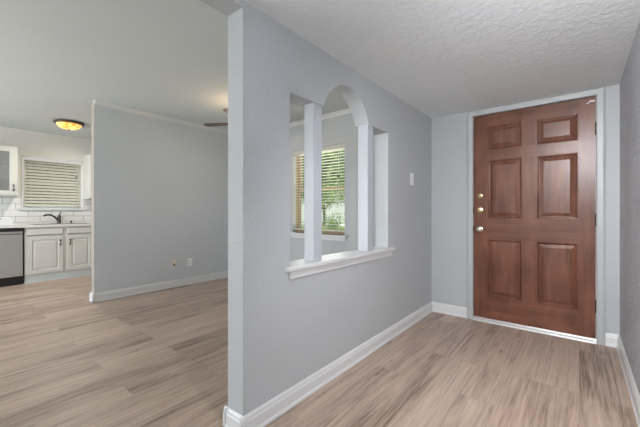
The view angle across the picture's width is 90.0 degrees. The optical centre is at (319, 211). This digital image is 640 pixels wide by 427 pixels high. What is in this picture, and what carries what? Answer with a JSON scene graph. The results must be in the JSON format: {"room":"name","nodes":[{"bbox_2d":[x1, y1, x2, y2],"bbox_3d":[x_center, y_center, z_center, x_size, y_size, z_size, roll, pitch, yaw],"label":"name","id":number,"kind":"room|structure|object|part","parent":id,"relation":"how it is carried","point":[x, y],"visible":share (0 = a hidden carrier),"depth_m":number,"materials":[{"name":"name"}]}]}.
{"room":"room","nodes":[
{"label":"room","id":0,"kind":"room"},
{"bbox_2d":[0,126,90,223],"bbox_3d":[-5.259,-0.120,4.716,0.170,2.400,6.220,0,0,39],"label":"wall","id":1,"kind":"structure","parent":0,"point":[30,143],"depth_m":5.34,"materials":[{"name":"white paint"}]},
{"bbox_2d":[0,145,18,196],"bbox_3d":[-5.026,-0.606,4.588,0.350,0.759,0.995,0,0,39],"label":"upper cabinet","id":2,"kind":"object","parent":1,"relation":"attached to","point":[9,155],"visible":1,"depth_m":4.86,"materials":[{"name":"grey paint"}]},
{"bbox_2d":[18,155,86,209],"bbox_3d":[-4.594,-0.463,5.512,0.200,0.892,0.915,0,0,39],"label":"window","id":3,"kind":"structure","parent":1,"relation":"in","point":[22,156],"depth_m":5.48,"materials":[{"name":"white paint"}]},
{"bbox_3d":[-4.654,-0.666,5.561,0.024,0.433,0.765,0,0,39],"label":"sash","id":4,"kind":"part","parent":3,"relation":"part of","materials":[{"name":"white paint"}]},
{"bbox_3d":[-4.634,-0.278,5.545,0.024,0.425,0.765,0,0,39],"label":"sash","id":5,"kind":"part","parent":3,"relation":"part of","materials":[{"name":"white paint"}]},
{"bbox_2d":[24,157,80,208],"bbox_3d":[-4.565,-0.467,5.489,0.074,0.849,0.789,0,0,39],"label":"window blind","id":6,"kind":"object","parent":3,"relation":"attached to","point":[30,160],"visible":0.96,"depth_m":5.47,"materials":[{"name":"white paint"}]},
{"bbox_3d":[-4.571,-0.050,5.494,0.048,0.016,0.783,0,0,39],"label":"rail","id":7,"kind":"part","parent":6,"relation":"part of","materials":[{"name":"white paint"}]},
{"bbox_3d":[-4.563,-0.031,5.487,0.120,0.028,0.915,0,0,39],"label":"sill","id":8,"kind":"part","parent":3,"relation":"part of","materials":[{"name":"white paint"}]},
{"bbox_2d":[84,154,90,198],"bbox_3d":[-3.890,-0.609,5.987,0.350,0.782,0.800,0,0,39],"label":"upper cabinet","id":9,"kind":"object","parent":1,"relation":"attached to","point":[87,158],"visible":0.07,"depth_m":5.65,"materials":[{"name":"grey paint"}]},
{"bbox_3d":[-3.799,-0.615,5.913,0.016,0.770,0.800,0,0,39],"label":"frame","id":10,"kind":"part","parent":9,"relation":"part of","materials":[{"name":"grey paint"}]},
{"bbox_3d":[-3.908,-0.615,5.751,0.019,0.750,0.386,0,0,39],"label":"door","id":11,"kind":"part","parent":9,"relation":"part of","materials":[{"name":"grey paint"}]},
{"bbox_2d":[91,101,227,292],"bbox_3d":[-2.037,-0.120,4.692,0.095,2.400,2.197,0,0,39],"label":"wall","id":12,"kind":"structure","parent":0,"point":[159,188],"depth_m":4.35,"materials":[{"name":"beige pale blue-grey paint"}]},
{"bbox_2d":[89,292,94,302],"bbox_3d":[-2.735,1.029,3.831,0.135,0.102,0.020,0,0,39],"label":"baseboard","id":13,"kind":"structure","parent":12,"relation":"attached to","point":[91,293],"depth_m":3.81,"materials":[{"name":"white paint"}]},
{"bbox_2d":[92,271,227,302],"bbox_3d":[-1.998,1.029,4.648,0.020,0.102,2.217,0,0,39],"label":"baseboard","id":14,"kind":"structure","parent":12,"relation":"attached to","point":[107,295],"depth_m":4.35,"materials":[{"name":"white paint"}]},
{"bbox_2d":[94,100,227,133],"bbox_3d":[-1.984,-1.295,4.649,0.042,0.050,2.197,0,0,39],"label":"trim","id":15,"kind":"structure","parent":12,"relation":"attached to","point":[96,102],"depth_m":4.34,"materials":[{"name":"white paint"}]},
{"bbox_2d":[172,259,175,266],"bbox_3d":[-2.080,0.738,4.555,0.011,0.112,0.060,0,0,39],"label":"wall jack","id":16,"kind":"object","parent":12,"relation":"attached to","point":[173,260],"visible":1,"depth_m":4.55,"materials":[{"name":"beige plastic"}]},
{"bbox_2d":[188,258,191,265],"bbox_3d":[-1.929,0.752,4.742,0.009,0.118,0.072,0,0,39],"label":"wall outlet","id":17,"kind":"object","parent":12,"relation":"attached to","point":[189,259],"visible":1,"depth_m":4.74,"materials":[{"name":"white plastic"}]},
{"bbox_2d":[0,0,348,139],"bbox_3d":[-2.986,-1.380,2.975,5.894,0.120,6.380,0,0,39],"label":"ceiling","id":18,"kind":"structure","parent":0,"point":[169,58],"depth_m":2.80,"materials":[{"name":"paint"}]},
{"bbox_2d":[53,119,83,129],"bbox_3d":[-3.711,-1.258,4.728,0.368,0.124,0.368,0,0,39],"label":"ceiling light","id":19,"kind":"object","parent":18,"relation":"attached to","point":[65,124],"visible":1,"depth_m":4.63,"materials":[{"name":"yellow glass"}]},
{"bbox_3d":[-3.711,-1.248,4.728,0.304,0.076,0.304,0,0,39],"label":"lamp shade","id":20,"kind":"part","parent":19,"relation":"part of","materials":[{"name":"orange glass"}]},
{"bbox_2d":[203,108,290,126],"bbox_3d":[-0.914,-1.171,3.986,0.852,0.298,0.852,0,0,-36],"label":"ceiling fan","id":21,"kind":"object","parent":18,"relation":"hanging from","point":[226,109],"visible":0.02,"depth_m":4.03,"materials":[{"name":"brown metal"}]},
{"bbox_3d":[-1.289,-1.098,4.045,0.380,0.014,0.112,0,0,9],"label":"blade","id":22,"kind":"part","parent":21,"relation":"part of","materials":[{"name":"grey wood"}]},
{"bbox_2d":[0,275,637,426],"bbox_3d":[-2.344,1.130,2.454,7.548,0.100,6.380,0,0,39],"label":"floor","id":23,"kind":"structure","parent":0,"point":[159,358],"depth_m":2.16,"materials":[{"name":"wood"}]},
{"bbox_2d":[0,228,23,286],"bbox_3d":[-4.783,0.664,4.677,0.575,0.832,0.596,0,0,39],"label":"dishwasher","id":24,"kind":"object","parent":23,"relation":"on","point":[11,239],"visible":0.99,"depth_m":4.63,"materials":[{"name":"silver plastic"}]},
{"bbox_3d":[-4.610,1.021,4.528,0.055,0.118,0.582,0,0,39],"label":"kick plate","id":25,"kind":"part","parent":24,"relation":"part of","materials":[{"name":"black plastic"}]},
{"bbox_3d":[-4.583,0.292,4.506,0.044,0.076,0.582,0,0,39],"label":"control panel","id":26,"kind":"part","parent":24,"relation":"part of","materials":[{"name":"black plastic"}]},
{"bbox_2d":[23,226,90,283],"bbox_3d":[-4.119,0.661,5.493,0.618,0.838,1.495,0,0,39],"label":"base cabinet","id":27,"kind":"object","parent":23,"relation":"on","point":[61,255],"visible":0.49,"depth_m":5.03,"materials":[{"name":"grey paint"}]},
{"bbox_3d":[-4.230,0.313,4.930,0.019,0.090,0.424,0,0,39],"label":"false drawer","id":28,"kind":"part","parent":27,"relation":"part of","materials":[{"name":"grey paint"}]},
{"bbox_3d":[-4.230,0.662,4.930,0.019,0.565,0.424,0,0,39],"label":"door","id":29,"kind":"part","parent":27,"relation":"part of","materials":[{"name":"grey paint"}]},
{"bbox_3d":[-3.951,0.313,5.273,0.019,0.090,0.348,0,0,39],"label":"false drawer","id":30,"kind":"part","parent":27,"relation":"part of","materials":[{"name":"grey paint"}]},
{"bbox_3d":[-3.951,0.662,5.273,0.019,0.565,0.348,0,0,39],"label":"door","id":31,"kind":"part","parent":27,"relation":"part of","materials":[{"name":"grey paint"}]},
{"bbox_3d":[-5.263,0.661,4.083,0.618,0.838,0.912,0,0,39],"label":"base cabinet","id":32,"kind":"object","parent":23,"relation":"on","visible":0},
{"bbox_2d":[0,224,90,227],"bbox_3d":[-4.606,0.224,4.907,0.598,0.032,3.020,0,0,39],"label":"countertop","id":33,"kind":"structure","parent":32,"relation":"on","point":[13,225],"depth_m":4.94,"materials":[{"name":"white stone"}]},
{"bbox_2d":[0,217,12,225],"bbox_3d":[-4.641,0.148,4.626,0.182,0.118,0.260,0,0,39],"label":"box","id":34,"kind":"object","parent":33,"relation":"on","point":[4,221],"visible":1,"depth_m":4.62,"materials":[{"name":"white"}]},
{"bbox_2d":[43,212,61,222],"bbox_3d":[-4.465,0.107,5.343,0.060,0.200,0.298,0,0,7],"label":"kitchen faucet","id":35,"kind":"object","parent":33,"relation":"on","point":[58,218],"visible":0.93,"depth_m":5.43,"materials":[{"name":"grey metal"}]},
{"bbox_3d":[-4.472,0.108,5.331,0.039,0.134,0.273,0,0,9],"label":"spout","id":36,"kind":"part","parent":35,"relation":"part of","materials":[{"name":"grey metal"}]},
{"bbox_2d":[31,223,90,234],"bbox_3d":[-4.274,0.291,5.295,0.414,0.177,0.744,0,0,39],"label":"sink","id":37,"kind":"object","parent":33,"relation":"in","point":[50,223],"visible":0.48,"depth_m":5.34,"materials":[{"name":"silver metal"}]},
{"bbox_2d":[228,1,432,426],"bbox_3d":[0.369,-0.120,2.529,0.176,2.400,2.527,0,0,39],"label":"wall","id":38,"kind":"structure","parent":0,"point":[288,320],"depth_m":1.89,"materials":[{"name":"grey paint"}]},
{"bbox_2d":[199,0,242,15],"bbox_3d":[-1.533,-1.147,0.183,0.120,0.345,3.553,0,0,39],"label":"trim","id":39,"kind":"structure","parent":38,"relation":"attached to","point":[226,7],"depth_m":1.51,"materials":[{"name":"grey paint"}]},
{"bbox_2d":[222,407,226,426],"bbox_3d":[0.315,1.029,2.573,0.020,0.102,2.527,0,0,39],"label":"baseboard","id":40,"kind":"structure","parent":38,"relation":"attached to","point":[225,409],"depth_m":1.59,"materials":[{"name":"white paint"}]},
{"bbox_2d":[224,405,245,426],"bbox_3d":[-0.420,1.029,1.555,0.160,0.102,0.020,0,0,39],"label":"baseboard","id":41,"kind":"structure","parent":38,"relation":"attached to","point":[232,417],"depth_m":1.56,"materials":[{"name":"white paint"}]},
{"bbox_3d":[-0.043,-0.176,1.987,0.077,0.966,0.080,0,0,39],"label":"post","id":42,"kind":"part","parent":38,"relation":"part of","materials":[{"name":"grey paint"}]},
{"bbox_3d":[0.168,0.320,2.280,0.176,0.025,1.280,0,0,39],"label":"sill","id":43,"kind":"part","parent":38,"relation":"part of","materials":[{"name":"white paint"}]},
{"bbox_3d":[0.220,0.354,2.234,0.020,0.045,1.227,0,0,39],"label":"sill moulding","id":44,"kind":"part","parent":38,"relation":"part of","materials":[{"name":"white paint"}]},
{"bbox_3d":[0.354,-0.176,2.487,0.089,0.966,0.086,0,0,39],"label":"post","id":45,"kind":"part","parent":38,"relation":"part of","materials":[{"name":"grey paint"}]},
{"bbox_2d":[410,173,413,184],"bbox_3d":[0.882,-0.308,3.053,0.016,0.116,0.072,0,0,39],"label":"light switch","id":46,"kind":"object","parent":38,"relation":"attached to","point":[411,174],"visible":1,"depth_m":3.04,"materials":[{"name":"white plastic"}]},
{"bbox_2d":[243,0,639,118],"bbox_3d":[-0.055,-1.067,0.598,1.654,0.120,6.380,0,0,39],"label":"ceiling","id":47,"kind":"structure","parent":0,"point":[441,58],"depth_m":1.91,"materials":[{"name":"paint"}]},
{"bbox_2d":[290,84,619,334],"bbox_3d":[-0.385,-0.120,4.870,7.548,2.400,0.160,0,0,39],"label":"wall","id":48,"kind":"structure","parent":0,"point":[449,133],"depth_m":3.36,"materials":[{"name":"grey paint"}]},
{"bbox_2d":[290,148,346,240],"bbox_3d":[-0.006,-0.253,4.534,1.030,1.285,0.205,0,0,39],"label":"window","id":49,"kind":"structure","parent":48,"relation":"in","point":[340,236],"depth_m":4.76,"materials":[{"name":"beige wood"}]},
{"bbox_3d":[-0.026,0.329,4.508,1.030,0.028,0.140,0,0,39],"label":"sill","id":50,"kind":"part","parent":49,"relation":"part of","materials":[{"name":"white paint"}]},
{"bbox_2d":[293,143,344,231],"bbox_3d":[-0.028,-0.311,4.506,0.932,1.164,0.074,0,0,39],"label":"window blind","id":51,"kind":"object","parent":49,"relation":"attached to","point":[339,146],"visible":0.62,"depth_m":4.38,"materials":[{"name":"grey"}]},
{"bbox_3d":[-0.022,0.263,4.513,0.926,0.016,0.048,0,0,39],"label":"rail","id":52,"kind":"part","parent":51,"relation":"part of","materials":[{"name":"grey"}]},
{"bbox_3d":[0.234,-0.292,4.305,0.003,1.102,0.057,0,0,39],"label":"ladder cord","id":53,"kind":"part","parent":51,"relation":"part of","materials":[{"name":"white fabric"}]},
{"bbox_3d":[0.029,-0.020,4.576,0.916,0.630,0.024,0,0,39],"label":"sash","id":54,"kind":"part","parent":49,"relation":"part of","materials":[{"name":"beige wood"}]},
{"bbox_3d":[0.044,-0.589,4.595,0.916,0.588,0.024,0,0,39],"label":"sash","id":55,"kind":"part","parent":49,"relation":"part of","materials":[{"name":"beige wood"}]},
{"bbox_2d":[290,108,351,126],"bbox_3d":[-0.108,-1.295,4.515,3.124,0.050,0.042,0,0,39],"label":"trim","id":56,"kind":"structure","parent":48,"relation":"attached to","point":[345,111],"depth_m":4.31,"materials":[{"name":"white paint"}]},
{"bbox_2d":[432,302,466,317],"bbox_3d":[1.346,1.029,3.350,0.363,0.102,0.020,0,0,39],"label":"baseboard","id":57,"kind":"structure","parent":48,"relation":"attached to","point":[453,310],"depth_m":3.34,"materials":[{"name":"white paint"}]},
{"bbox_2d":[467,87,605,344],"bbox_3d":[1.932,0.038,2.953,1.047,2.084,0.220,0,0,39],"label":"door","id":58,"kind":"structure","parent":48,"relation":"in","point":[536,169],"depth_m":2.87,"materials":[{"name":"brown wood"}]},
{"bbox_3d":[1.761,-0.718,3.060,0.297,0.235,0.033,0,0,39],"label":"panel","id":59,"kind":"part","parent":58,"relation":"part of","materials":[{"name":"brown wood"}]},
{"bbox_3d":[1.761,-0.215,3.060,0.297,0.570,0.033,0,0,39],"label":"panel","id":60,"kind":"part","parent":58,"relation":"part of","materials":[{"name":"brown wood"}]},
{"bbox_3d":[1.761,0.554,3.060,0.297,0.566,0.033,0,0,39],"label":"panel","id":61,"kind":"part","parent":58,"relation":"part of","materials":[{"name":"brown wood"}]},
{"bbox_3d":[2.075,-0.718,2.805,0.296,0.235,0.033,0,0,39],"label":"panel","id":62,"kind":"part","parent":58,"relation":"part of","materials":[{"name":"brown wood"}]},
{"bbox_3d":[2.075,-0.215,2.805,0.296,0.570,0.033,0,0,39],"label":"panel","id":63,"kind":"part","parent":58,"relation":"part of","materials":[{"name":"brown wood"}]},
{"bbox_3d":[2.075,0.554,2.805,0.296,0.566,0.033,0,0,39],"label":"panel","id":64,"kind":"part","parent":58,"relation":"part of","materials":[{"name":"brown wood"}]},
{"bbox_2d":[606,333,618,347],"bbox_3d":[2.333,1.029,2.550,0.084,0.102,0.020,0,0,39],"label":"baseboard","id":65,"kind":"structure","parent":48,"relation":"attached to","point":[611,339],"depth_m":2.55,"materials":[{"name":"white paint"}]},
{"bbox_2d":[620,22,639,395],"bbox_3d":[0.475,0.036,0.065,0.160,2.087,6.220,0,0,39],"label":"wall","id":66,"kind":"structure","parent":0,"point":[630,80],"depth_m":2.00,"materials":[{"name":"grey paint"}]},
{"bbox_2d":[616,335,639,426],"bbox_3d":[0.456,1.029,0.184,0.020,0.102,6.060,0,0,39],"label":"baseboard","id":67,"kind":"structure","parent":66,"relation":"attached to","point":[630,382],"depth_m":1.92,"materials":[{"name":"white paint"}]},
{"label":"outside","id":68,"kind":"structure","parent":0,"visible":0},
{"bbox_2d":[301,222,344,229],"bbox_3d":[1.681,1.410,17.949,100.000,0.060,90.000,0,0,39],"label":"ground","id":69,"kind":"structure","parent":68,"point":[302,226],"depth_m":27.31,"materials":[{"name":"green plant"}]},
{"bbox_2d":[26,162,76,204],"bbox_3d":[-6.792,0.080,6.152,0.100,2.600,17.000,0,0,39],"label":"fence","id":70,"kind":"object","parent":69,"relation":"on","point":[26,162],"visible":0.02,"depth_m":7.08,"materials":[{"name":"grey wood"}]},
{"bbox_2d":[301,165,337,202],"bbox_3d":[-0.701,-0.970,15.683,3.697,4.717,3.594,0,0,39],"label":"tree","id":71,"kind":"object","parent":69,"relation":"on","point":[330,170],"visible":0.02,"depth_m":15.33,"materials":[{"name":"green plant"}]},
{"bbox_2d":[301,151,344,198],"bbox_3d":[-0.494,-0.914,9.609,3.357,4.603,3.343,0,0,39],"label":"tree","id":72,"kind":"object","parent":69,"relation":"on","point":[332,158],"visible":0.03,"depth_m":9.72,"materials":[{"name":"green plant"}]},
{"bbox_2d":[301,183,344,222],"bbox_3d":[3.259,-1.440,43.708,24.800,5.640,8.800,0,0,39],"label":"house","id":73,"kind":"structure","parent":69,"relation":"on","point":[341,208],"depth_m":39.65,"materials":[{"name":"white"}]},
{"bbox_2d":[301,178,344,225],"bbox_3d":[0.122,-1.224,30.460,5.798,5.229,5.223,0,0,39],"label":"tree","id":74,"kind":"object","parent":69,"relation":"on","point":[330,201],"visible":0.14,"depth_m":30.34,"materials":[{"name":"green plant"}]},
{"bbox_2d":[322,150,344,203],"bbox_3d":[2.035,-1.706,19.231,5.702,6.185,4.672,0,0,-26],"label":"tree","id":75,"kind":"object","parent":69,"relation":"on","point":[340,150],"visible":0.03,"depth_m":18.83,"materials":[{"name":"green plant"}]},
{"bbox_2d":[323,212,344,228],"bbox_3d":[1.144,0.809,24.809,1.832,1.593,1.833,0,0,39],"label":"shrub","id":76,"kind":"object","parent":69,"relation":"on","point":[332,212],"visible":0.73,"depth_m":24.79,"materials":[{"name":"green plant"}]}
]}

